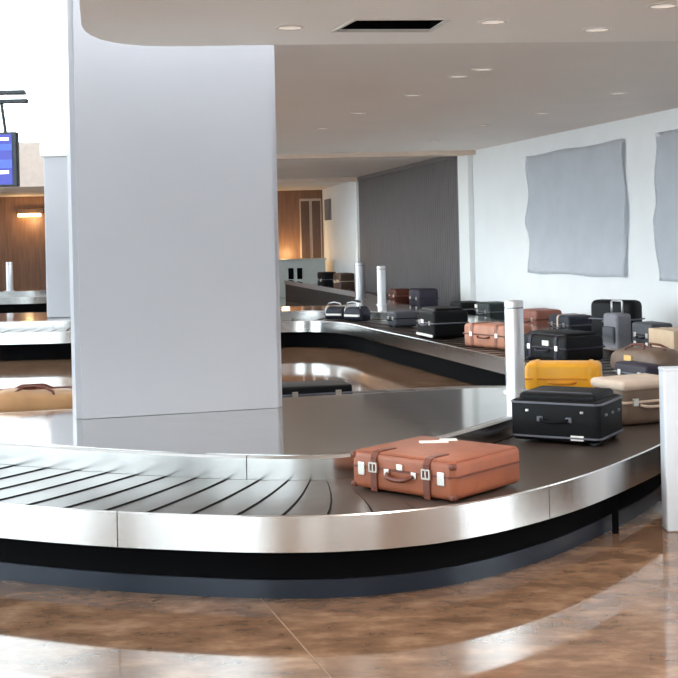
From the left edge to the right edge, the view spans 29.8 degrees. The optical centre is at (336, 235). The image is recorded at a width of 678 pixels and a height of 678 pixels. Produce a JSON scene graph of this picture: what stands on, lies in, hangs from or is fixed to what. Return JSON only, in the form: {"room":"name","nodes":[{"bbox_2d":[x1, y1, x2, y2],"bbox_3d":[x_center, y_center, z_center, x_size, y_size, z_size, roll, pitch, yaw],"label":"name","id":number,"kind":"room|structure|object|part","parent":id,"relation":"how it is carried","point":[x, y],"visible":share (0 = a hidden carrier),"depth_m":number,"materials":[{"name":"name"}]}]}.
{"room":"airport terminal","nodes":[
{"label":"airport terminal","id":0,"kind":"room"},
{"bbox_2d":[0,190,323,287],"bbox_3d":[-8.197,0.236,37.125,16.000,3.200,0.250,-1,0,0],"label":"wall","id":1,"kind":"structure","parent":0,"point":[22,239],"depth_m":37.00,"materials":[{"name":"brown wood"}]},
{"bbox_2d":[16,208,44,216],"bbox_3d":[-8.868,-0.679,36.925,0.800,0.240,0.150,-1,0,0],"label":"wall lamp","id":2,"kind":"object","parent":1,"relation":"attached to","point":[36,212],"visible":1,"depth_m":36.85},
{"bbox_2d":[16,208,44,213],"bbox_3d":[-8.869,-0.729,36.925,0.800,0.140,0.150,-1,0,0],"label":"hood","id":3,"kind":"object","parent":2,"relation":"attached to","point":[26,210],"depth_m":36.85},
{"bbox_2d":[299,198,322,257],"bbox_3d":[-0.734,0.292,36.930,0.640,2.750,0.140,-1,0,0],"label":"door","id":4,"kind":"structure","parent":1,"relation":"in","point":[310,210],"depth_m":36.86,"materials":[{"name":"brown wood"}]},
{"bbox_2d":[0,298,677,677],"bbox_3d":[-2.959,1.818,15.000,30.000,0.200,50.000,-1,0,0],"label":"floor","id":5,"kind":"structure","parent":0,"point":[605,606],"depth_m":5.45,"materials":[{"name":"brown stone"}]},
{"bbox_2d":[0,287,46,312],"bbox_3d":[-10.104,1.629,31.298,8.722,0.501,3.404,-1,0,0],"label":"carousel","id":6,"kind":"object","parent":5,"relation":"on","point":[27,299],"visible":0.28,"depth_m":29.77,"materials":[{"name":"metal"}]},
{"bbox_2d":[5,262,14,290],"bbox_3d":[-7.930,0.979,30.900,0.230,0.700,0.230,-1,0,0],"label":"bollard","id":7,"kind":"object","parent":6,"relation":"on","point":[9,265],"visible":1,"depth_m":30.83,"materials":[{"name":"metal"}]},
{"bbox_2d":[260,598,331,677],"bbox_3d":[-0.035,1.651,4.804,0.006,0.002,2.920,-1,0,-17],"label":"joint","id":8,"kind":"object","parent":5,"relation":"on","point":[316,661],"visible":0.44,"depth_m":5.22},
{"bbox_2d":[279,258,325,297],"bbox_3d":[-0.974,1.147,34.995,1.400,1.050,0.570,-1,0,0],"label":"counter","id":9,"kind":"object","parent":5,"relation":"on","point":[305,270],"depth_m":34.75,"materials":[{"name":"grey laminate"}]},
{"bbox_3d":[-1.247,1.029,34.742,0.140,0.300,0.025,-1,0,0],"label":"panel","id":10,"kind":"part","parent":9,"relation":"part of","materials":[{"name":"black"}]},
{"bbox_3d":[-1.007,1.023,34.742,0.140,0.300,0.025,-1,0,0],"label":"panel","id":11,"kind":"part","parent":9,"relation":"part of","materials":[{"name":"black"}]},
{"bbox_2d":[279,258,325,260],"bbox_3d":[-0.986,0.647,34.995,1.400,0.050,0.570,-1,0,0],"label":"countertop","id":12,"kind":"structure","parent":9,"relation":"on","point":[302,259],"depth_m":34.71,"materials":[{"name":"white stone"}]},
{"bbox_2d":[0,386,661,598],"bbox_3d":[-0.915,1.421,8.068,6.602,0.501,4.710,-1,0,0],"label":"carousel","id":13,"kind":"object","parent":5,"relation":"on","point":[263,503],"visible":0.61,"depth_m":6.34,"materials":[{"name":"metal steel"},{"name":"dark rubber"},{"name":"dark blue-grey painted metal"}]},
{"bbox_2d":[0,383,72,412],"bbox_3d":[-2.190,1.196,9.221,0.818,0.246,0.402,-1,0,-14],"label":"suitcase","id":14,"kind":"object","parent":13,"relation":"on","point":[39,396],"visible":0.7,"depth_m":9.06,"materials":[{"name":"beige leather"}]},
{"bbox_3d":[-2.221,1.137,9.324,0.339,0.127,0.139,-1,0,-14],"label":"handle","id":15,"kind":"part","parent":14,"relation":"part of","materials":[{"name":"brown leather"}]},
{"bbox_3d":[-2.169,1.136,9.116,0.339,0.127,0.139,-1,0,-14],"label":"handle","id":16,"kind":"part","parent":14,"relation":"part of","materials":[{"name":"brown leather"}]},
{"bbox_2d":[63,0,281,418],"bbox_3d":[-1.183,-3.576,8.620,1.370,9.497,0.420,-1,0,-15],"label":"column","id":17,"kind":"structure","parent":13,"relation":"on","point":[172,152],"depth_m":8.41,"materials":[{"name":"grey paint"}]},
{"bbox_2d":[282,379,352,397],"bbox_3d":[-0.188,1.201,9.761,0.568,0.145,0.408,-1,0,-14],"label":"suitcase","id":18,"kind":"object","parent":13,"relation":"on","point":[318,387],"visible":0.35,"depth_m":9.63,"materials":[{"name":"black fabric"}]},
{"bbox_3d":[-0.910,1.629,8.068,6.402,0.085,4.510,-1,0,0],"label":"kick plate","id":19,"kind":"part","parent":13,"relation":"part of","materials":[{"name":"metal"}]},
{"bbox_2d":[351,436,519,501],"bbox_3d":[0.488,1.155,6.396,0.654,0.198,0.623,-1,0,42],"label":"suitcase","id":20,"kind":"object","parent":13,"relation":"on","point":[452,469],"visible":1,"depth_m":6.22,"materials":[{"name":"orange leather"}]},
{"bbox_3d":[0.124,1.159,6.362,0.044,0.065,0.010,-1,0,42],"label":"plate","id":21,"kind":"part","parent":20,"relation":"part of","materials":[{"name":"silver metal"}]},
{"bbox_3d":[0.296,1.173,6.182,0.176,0.044,0.048,-1,0,42],"label":"handle","id":22,"kind":"part","parent":20,"relation":"part of","materials":[{"name":"brown leather"}]},
{"bbox_3d":[0.371,1.156,6.138,0.032,0.034,0.012,-1,0,42],"label":"handle mount","id":23,"kind":"part","parent":20,"relation":"part of","materials":[{"name":"silver metal"}]},
{"bbox_3d":[0.493,1.151,6.030,0.044,0.065,0.010,-1,0,42],"label":"plate","id":24,"kind":"part","parent":20,"relation":"part of","materials":[{"name":"silver metal"}]},
{"bbox_2d":[503,300,528,392],"bbox_3d":[1.283,0.793,9.200,0.186,0.655,0.186,-1,0,0],"label":"bollard","id":25,"kind":"object","parent":13,"relation":"on","point":[513,309],"visible":0.94,"depth_m":9.14,"materials":[{"name":"metal"}]},
{"bbox_3d":[1.291,1.114,9.200,0.186,0.012,0.186,-1,0,0],"label":"plate","id":26,"kind":"part","parent":25,"relation":"part of","materials":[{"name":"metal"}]},
{"bbox_2d":[525,359,602,389],"bbox_3d":[1.741,1.095,9.783,0.578,0.269,0.372,-1,0,14],"label":"suitcase","id":27,"kind":"object","parent":13,"relation":"on","point":[570,373],"visible":0.61,"depth_m":9.66,"materials":[{"name":"yellow plastic"}]},
{"bbox_3d":[1.702,1.110,9.625,0.217,0.030,0.048,-1,0,14],"label":"handle","id":28,"kind":"part","parent":27,"relation":"part of","materials":[{"name":"plastic"}]},
{"bbox_2d":[511,385,623,445],"bbox_3d":[1.396,1.086,7.754,0.576,0.303,0.502,-1,0,30],"label":"suitcase","id":29,"kind":"object","parent":13,"relation":"on","point":[593,416],"visible":1,"depth_m":7.59,"materials":[{"name":"black fabric"}]},
{"bbox_3d":[1.282,1.096,7.558,0.187,0.030,0.047,-1,0,30],"label":"handle","id":30,"kind":"part","parent":29,"relation":"part of","materials":[{"name":"black fabric"}]},
{"bbox_3d":[1.514,1.466,6.935,0.030,0.300,0.030,-1,0,0],"label":"support leg","id":31,"kind":"part","parent":13,"relation":"part of","materials":[{"name":"black metal"}]},
{"bbox_2d":[591,373,659,424],"bbox_3d":[1.981,1.079,8.427,0.470,0.290,0.399,-1,0,-25],"label":"suitcase","id":32,"kind":"object","parent":13,"relation":"on","point":[640,392],"visible":0.66,"depth_m":8.26,"materials":[{"name":"beige leather"}]},
{"bbox_3d":[2.056,1.098,8.268,0.193,0.030,0.047,-1,0,-25],"label":"handle","id":33,"kind":"part","parent":32,"relation":"part of","materials":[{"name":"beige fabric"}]},
{"bbox_2d":[0,280,677,385],"bbox_3d":[-5.370,1.522,18.424,16.069,0.501,28.772,-1,0,-12],"label":"carousel","id":34,"kind":"object","parent":5,"relation":"on","point":[23,336],"visible":0.47,"depth_m":17.95,"materials":[{"name":"metal"}]},
{"bbox_2d":[37,0,70,317],"bbox_3d":[-3.821,-3.512,19.850,1.480,9.490,1.000,-1,0,0],"label":"column","id":35,"kind":"structure","parent":34,"relation":"on","point":[50,13],"depth_m":19.35,"materials":[{"name":"grey paint"}]},
{"bbox_3d":[-6.461,1.597,27.484,14.009,0.400,13.049,-1,0,0],"label":"panel","id":36,"kind":"part","parent":34,"relation":"part of","materials":[{"name":"grey metal"}]},
{"bbox_2d":[317,272,335,286],"bbox_3d":[-0.255,1.075,30.995,0.408,0.400,0.558,-1,0,-15],"label":"suitcase","id":37,"kind":"object","parent":34,"relation":"on","point":[323,278],"visible":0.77,"depth_m":30.74,"materials":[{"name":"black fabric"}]},
{"bbox_2d":[325,302,344,318],"bbox_3d":[0.005,1.132,19.448,0.332,0.275,0.264,-1,0,26],"label":"holdall","id":38,"kind":"object","parent":34,"relation":"on","point":[332,312],"visible":0.88,"depth_m":19.34,"materials":[{"name":"blue fabric"}]},
{"bbox_3d":[-0.041,1.117,19.377,0.309,0.243,0.038,-1,0,26],"label":"handle","id":39,"kind":"part","parent":38,"relation":"part of","materials":[{"name":"fabric"}]},
{"bbox_2d":[333,273,354,289],"bbox_3d":[0.145,1.056,29.195,0.408,0.420,0.608,-1,0,-15],"label":"suitcase","id":40,"kind":"object","parent":34,"relation":"on","point":[340,280],"visible":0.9,"depth_m":28.93,"materials":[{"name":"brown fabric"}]},
{"bbox_2d":[344,301,370,320],"bbox_3d":[0.302,1.113,18.980,0.374,0.299,0.264,-1,0,43],"label":"holdall","id":41,"kind":"object","parent":34,"relation":"on","point":[359,313],"visible":1,"depth_m":18.87,"materials":[{"name":"blue fabric"}]},
{"bbox_3d":[0.238,1.097,18.925,0.345,0.264,0.038,-1,0,43],"label":"handle","id":42,"kind":"part","parent":41,"relation":"part of","materials":[{"name":"fabric"}]},
{"bbox_2d":[354,263,364,299],"bbox_3d":[0.418,0.810,22.900,0.216,0.660,0.216,-1,0,0],"label":"bollard","id":43,"kind":"object","parent":34,"relation":"on","point":[359,267],"visible":1,"depth_m":22.83,"materials":[{"name":"metal"}]},
{"bbox_2d":[376,266,387,304],"bbox_3d":[0.739,0.812,21.000,0.202,0.640,0.202,-1,0,0],"label":"bollard","id":44,"kind":"object","parent":34,"relation":"on","point":[381,270],"visible":1,"depth_m":20.94,"materials":[{"name":"metal"}]},
{"bbox_2d":[388,288,409,303],"bbox_3d":[1.136,1.103,23.295,0.368,0.280,0.408,-1,0,-15],"label":"suitcase","id":45,"kind":"object","parent":34,"relation":"on","point":[400,295],"visible":0.86,"depth_m":23.11,"materials":[{"name":"brown leather"}]},
{"bbox_2d":[387,310,416,327],"bbox_3d":[0.887,1.139,17.545,0.388,0.219,0.348,-1,0,-15],"label":"suitcase","id":46,"kind":"object","parent":34,"relation":"on","point":[396,318],"visible":0.96,"depth_m":17.40,"materials":[{"name":"grey fabric"}]},
{"bbox_2d":[408,288,438,306],"bbox_3d":[1.435,1.057,21.345,0.408,0.360,0.528,-1,0,-15],"label":"suitcase","id":47,"kind":"object","parent":34,"relation":"on","point":[421,297],"visible":0.74,"depth_m":21.12,"materials":[{"name":"purple fabric"}]},
{"bbox_2d":[416,306,468,338],"bbox_3d":[1.275,1.055,15.615,0.508,0.369,0.628,-1,0,-15],"label":"suitcase","id":48,"kind":"object","parent":34,"relation":"on","point":[434,322],"visible":0.99,"depth_m":15.34,"materials":[{"name":"black fabric"}]},
{"bbox_2d":[450,301,478,314],"bbox_3d":[1.936,1.105,19.195,0.428,0.240,0.488,-1,0,-15],"label":"suitcase","id":49,"kind":"object","parent":34,"relation":"on","point":[469,306],"visible":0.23,"depth_m":18.97,"materials":[{"name":"black fabric"}]},
{"bbox_2d":[475,301,503,319],"bbox_3d":[2.216,1.079,18.095,0.428,0.280,0.528,-1,0,-15],"label":"suitcase","id":50,"kind":"object","parent":34,"relation":"on","point":[491,309],"visible":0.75,"depth_m":17.86,"materials":[{"name":"green fabric"}]},
{"bbox_2d":[463,321,531,349],"bbox_3d":[1.769,1.097,14.110,0.450,0.265,0.748,-1,0,-32],"label":"suitcase","id":51,"kind":"object","parent":34,"relation":"on","point":[489,334],"visible":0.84,"depth_m":13.99,"materials":[{"name":"orange leather"}]},
{"bbox_2d":[523,308,561,326],"bbox_3d":[2.606,1.075,16.395,0.428,0.270,0.528,-1,0,-15],"label":"suitcase","id":52,"kind":"object","parent":34,"relation":"on","point":[535,316],"visible":0.48,"depth_m":16.16,"materials":[{"name":"brown leather"}]},
{"bbox_2d":[524,329,604,359],"bbox_3d":[2.188,1.074,12.461,0.530,0.289,0.708,-1,0,-29],"label":"suitcase","id":53,"kind":"object","parent":34,"relation":"on","point":[547,344],"visible":0.94,"depth_m":12.23,"materials":[{"name":"black fabric"}]},
{"bbox_3d":[1.979,1.105,12.342,0.048,0.030,0.217,-1,0,-29],"label":"handle","id":54,"kind":"part","parent":53,"relation":"part of","materials":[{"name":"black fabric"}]},
{"bbox_2d":[548,313,591,330],"bbox_3d":[2.837,1.077,15.445,0.430,0.255,0.568,-1,0,-15],"label":"suitcase","id":55,"kind":"object","parent":34,"relation":"on","point":[572,321],"visible":0.77,"depth_m":15.20,"materials":[{"name":"blue fabric"}]},
{"bbox_2d":[602,299,630,339],"bbox_3d":[3.048,0.942,13.914,0.230,0.496,0.280,-1,0,-22],"label":"bag","id":56,"kind":"object","parent":34,"relation":"on","point":[616,324],"visible":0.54,"depth_m":13.81,"materials":[{"name":"grey fabric"}]},
{"bbox_3d":[3.058,0.777,13.920,0.022,0.166,0.222,-1,0,-22],"label":"handle","id":57,"kind":"part","parent":56,"relation":"part of","materials":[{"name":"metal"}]},
{"bbox_2d":[589,299,644,339],"bbox_3d":[3.138,0.958,14.346,0.288,0.480,0.588,-1,0,-44],"label":"suitcase","id":58,"kind":"object","parent":34,"relation":"on","point":[599,307],"visible":0.46,"depth_m":14.30,"materials":[{"name":"black fabric"}]},
{"bbox_2d":[613,361,663,374],"bbox_3d":[2.447,1.124,10.344,0.248,0.180,0.508,-1,0,-18],"label":"suitcase","id":59,"kind":"object","parent":34,"relation":"on","point":[621,367],"visible":0.41,"depth_m":10.29,"materials":[{"name":"purple fabric"}]},
{"bbox_2d":[610,342,677,369],"bbox_3d":[2.690,1.067,11.048,0.370,0.283,0.912,-1,0,-15],"label":"duffel bag","id":60,"kind":"object","parent":34,"relation":"on","point":[663,355],"visible":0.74,"depth_m":10.83,"materials":[{"name":"brown leather"}]},
{"bbox_3d":[2.600,0.999,11.025,0.128,0.144,0.379,-1,0,-15],"label":"handle","id":61,"kind":"part","parent":60,"relation":"part of","materials":[{"name":"brown leather"}]},
{"bbox_3d":[2.787,0.995,11.075,0.128,0.144,0.379,-1,0,-15],"label":"handle","id":62,"kind":"part","parent":60,"relation":"part of","materials":[{"name":"brown leather"}]},
{"bbox_2d":[631,321,671,342],"bbox_3d":[3.285,1.050,13.345,0.308,0.290,0.428,-1,0,-15],"label":"suitcase","id":63,"kind":"object","parent":34,"relation":"on","point":[640,330],"visible":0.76,"depth_m":13.29,"materials":[{"name":"grey fabric"}]},
{"bbox_2d":[649,327,677,347],"bbox_3d":[3.395,1.062,12.780,0.320,0.262,0.504,-1,0,-15],"label":"carton","id":64,"kind":"object","parent":34,"relation":"on","point":[666,336],"visible":0.58,"depth_m":12.71,"materials":[{"name":"beige cardboard"}]},
{"bbox_2d":[658,366,677,531],"bbox_3d":[2.062,1.159,6.985,0.559,0.890,0.126,-1,0,0],"label":"end panel","id":65,"kind":"object","parent":5,"relation":"on","point":[668,375],"visible":1,"depth_m":6.92,"materials":[{"name":"white laminate"}]},
{"bbox_2d":[0,41,677,196],"bbox_3d":[-6.103,-1.362,22.901,16.835,0.300,31.966,-1,0,-11],"label":"ceiling","id":66,"kind":"structure","parent":0,"point":[317,85],"depth_m":12.52,"materials":[{"name":"paint"}]},
{"bbox_2d":[0,143,43,187],"bbox_3d":[-8.940,-1.673,30.700,14.600,1.050,0.200,-1,0,0],"label":"fascia","id":67,"kind":"object","parent":66,"relation":"attached to","point":[31,163],"depth_m":30.60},
{"bbox_2d":[0,0,39,142],"bbox_3d":[-9.020,-5.172,30.720,14.670,6.010,0.100,-1,0,0],"label":"window","id":68,"kind":"structure","parent":67,"relation":"on","point":[9,44],"depth_m":30.68,"materials":[{"name":"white glass"}]},
{"bbox_2d":[277,177,356,182],"bbox_3d":[-0.499,-1.294,29.575,2.260,0.090,0.350,-1,0,0],"label":"beam","id":69,"kind":"structure","parent":66,"relation":"attached to","point":[335,179],"depth_m":29.40,"materials":[{"name":"paint"}]},
{"bbox_2d":[277,150,475,159],"bbox_3d":[0.320,-1.323,20.975,3.900,0.070,0.350,-1,0,0],"label":"beam","id":70,"kind":"structure","parent":66,"relation":"attached to","point":[458,152],"depth_m":20.80,"materials":[{"name":"paint"}]},
{"bbox_2d":[403,94,420,96],"bbox_3d":[0.730,-1.362,12.350,0.170,0.010,0.170,-1,0,0],"label":"recessed light","id":71,"kind":"object","parent":66,"relation":"in","point":[407,95],"visible":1,"depth_m":12.33,"materials":[{"name":"white plastic"}]},
{"bbox_2d":[448,75,467,77],"bbox_3d":[1.042,-1.369,10.940,0.170,0.010,0.170,-1,0,0],"label":"recessed light","id":72,"kind":"object","parent":66,"relation":"in","point":[450,76],"visible":1,"depth_m":10.94,"materials":[{"name":"white plastic"}]},
{"bbox_2d":[472,68,491,70],"bbox_3d":[1.198,-1.373,10.510,0.170,0.010,0.170,-1,0,0],"label":"recessed light","id":73,"kind":"object","parent":66,"relation":"in","point":[473,69],"visible":1,"depth_m":10.51,"materials":[{"name":"white plastic"}]},
{"bbox_2d":[609,92,626,94],"bbox_3d":[2.780,-1.409,12.600,0.170,0.010,0.170,-1,0,0],"label":"recessed light","id":74,"kind":"object","parent":66,"relation":"in","point":[613,93],"visible":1,"depth_m":12.58,"materials":[{"name":"white plastic"}]},
{"bbox_2d":[79,0,677,45],"bbox_3d":[4.037,-1.402,-0.642,8.805,0.260,18.009,-1,0,-7],"label":"ceiling","id":75,"kind":"structure","parent":0,"point":[130,22],"depth_m":7.00,"materials":[{"name":"paint"}]},
{"bbox_2d":[275,24,304,30],"bbox_3d":[-0.262,-1.169,7.160,0.170,0.010,0.170,-1,0,0],"label":"recessed light","id":76,"kind":"object","parent":75,"relation":"in","point":[288,27],"visible":1,"depth_m":7.15,"materials":[{"name":"white plastic"}]},
{"bbox_2d":[280,27,299,28],"bbox_3d":[-0.262,-1.172,7.160,0.132,0.004,0.132,-1,0,0],"label":"diffuser","id":77,"kind":"object","parent":76,"relation":"attached to","point":[280,27],"depth_m":7.17,"materials":[{"name":"white plastic"}]},
{"bbox_2d":[331,18,451,32],"bbox_3d":[0.296,-1.268,7.167,0.612,0.178,0.433,-1,0,-8],"label":"ceiling vent","id":78,"kind":"object","parent":75,"relation":"in","point":[387,23],"visible":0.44,"depth_m":7.36,"materials":[{"name":"grey metal"}]},
{"bbox_2d":[478,18,507,24],"bbox_3d":[0.873,-1.195,7.120,0.170,0.010,0.170,-1,0,0],"label":"recessed light","id":79,"kind":"object","parent":75,"relation":"in","point":[495,21],"visible":1,"depth_m":7.11,"materials":[{"name":"white plastic"}]},
{"bbox_2d":[483,21,502,23],"bbox_3d":[0.873,-1.198,7.120,0.132,0.004,0.132,-1,0,0],"label":"diffuser","id":80,"kind":"object","parent":79,"relation":"attached to","point":[484,22],"depth_m":7.14,"materials":[{"name":"white plastic"}]},
{"bbox_2d":[582,27,611,31],"bbox_3d":[1.528,-1.210,7.480,0.170,0.010,0.170,-1,0,0],"label":"recessed light","id":81,"kind":"object","parent":75,"relation":"in","point":[590,29],"visible":1,"depth_m":7.47,"materials":[{"name":"white plastic"}]},
{"bbox_2d":[587,29,607,30],"bbox_3d":[1.528,-1.213,7.480,0.132,0.004,0.132,-1,0,0],"label":"diffuser","id":82,"kind":"object","parent":81,"relation":"attached to","point":[587,29],"depth_m":7.49,"materials":[{"name":"white plastic"}]},
{"bbox_2d":[647,2,677,8],"bbox_3d":[1.723,-1.214,6.730,0.170,0.010,0.170,-1,0,0],"label":"recessed light","id":83,"kind":"object","parent":75,"relation":"in","point":[662,5],"visible":1,"depth_m":6.72,"materials":[{"name":"white plastic"}]},
{"bbox_2d":[652,5,674,7],"bbox_3d":[1.723,-1.217,6.730,0.132,0.004,0.132,-1,0,0],"label":"diffuser","id":84,"kind":"object","parent":83,"relation":"attached to","point":[653,6],"depth_m":6.75,"materials":[{"name":"white plastic"}]},
{"bbox_2d":[322,108,677,326],"bbox_3d":[4.424,-0.100,13.346,1.054,3.300,48.691,-1,0,-12],"label":"wall","id":85,"kind":"structure","parent":0,"point":[500,186],"depth_m":18.24,"materials":[{"name":"white paint"}]},
{"bbox_2d":[324,199,330,219],"bbox_3d":[-0.249,-0.735,35.596,0.060,0.580,1.009,-1,0,-8],"label":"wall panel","id":86,"kind":"object","parent":85,"relation":"attached to","point":[327,203],"visible":1,"depth_m":35.40,"materials":[{"name":"grey fabric"}]},
{"bbox_2d":[355,181,359,262],"bbox_3d":[0.529,0.141,29.807,0.120,2.995,0.232,-1,0,-7],"label":"pilaster","id":87,"kind":"object","parent":85,"relation":"attached to","point":[356,182],"visible":0.29,"depth_m":29.69,"materials":[{"name":"white paint"}]},
{"bbox_2d":[357,156,460,305],"bbox_3d":[1.304,0.123,25.439,0.120,2.995,8.340,-1,0,-11],"label":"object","id":88,"kind":"structure","parent":85,"relation":"in","point":[409,214],"depth_m":24.37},
{"bbox_2d":[457,155,475,300],"bbox_3d":[2.155,0.104,21.125,0.090,2.995,0.402,-1,0,-19],"label":"pilaster","id":89,"kind":"object","parent":85,"relation":"attached to","point":[465,163],"visible":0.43,"depth_m":21.02,"materials":[{"name":"white paint"}]},
{"bbox_2d":[525,139,626,276],"bbox_3d":[3.151,-0.327,17.073,0.064,1.710,3.240,-1,0,-13],"label":"sheet","id":90,"kind":"object","parent":85,"relation":"attached to","point":[575,215],"visible":1,"depth_m":16.86,"materials":[{"name":"grey fabric"}]},
{"bbox_2d":[653,129,677,281],"bbox_3d":[4.062,-0.337,13.291,0.063,1.730,3.249,-1,0,-13],"label":"sheet","id":91,"kind":"object","parent":85,"relation":"attached to","point":[665,218],"visible":1,"depth_m":14.52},
{"bbox_3d":[-3.341,-8.376,10.500,26.300,0.200,41.000,-1,0,0],"label":"ceiling","id":92,"kind":"structure","parent":0,"visible":0},
{"bbox_2d":[0,90,28,103],"bbox_3d":[-3.983,-4.580,9.000,3.443,7.362,0.060,-1,0,0],"label":"rail","id":93,"kind":"object","parent":92,"relation":"hanging from","point":[2,92],"visible":1,"depth_m":8.97,"materials":[{"name":"grey metal"}]},
{"bbox_2d":[0,103,19,186],"bbox_3d":[-2.595,-0.636,9.002,0.690,0.589,0.077,-1,0,0],"label":"monitor","id":94,"kind":"object","parent":93,"relation":"hanging from","point":[9,141],"visible":1,"depth_m":8.96,"materials":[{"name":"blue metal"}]}
]}

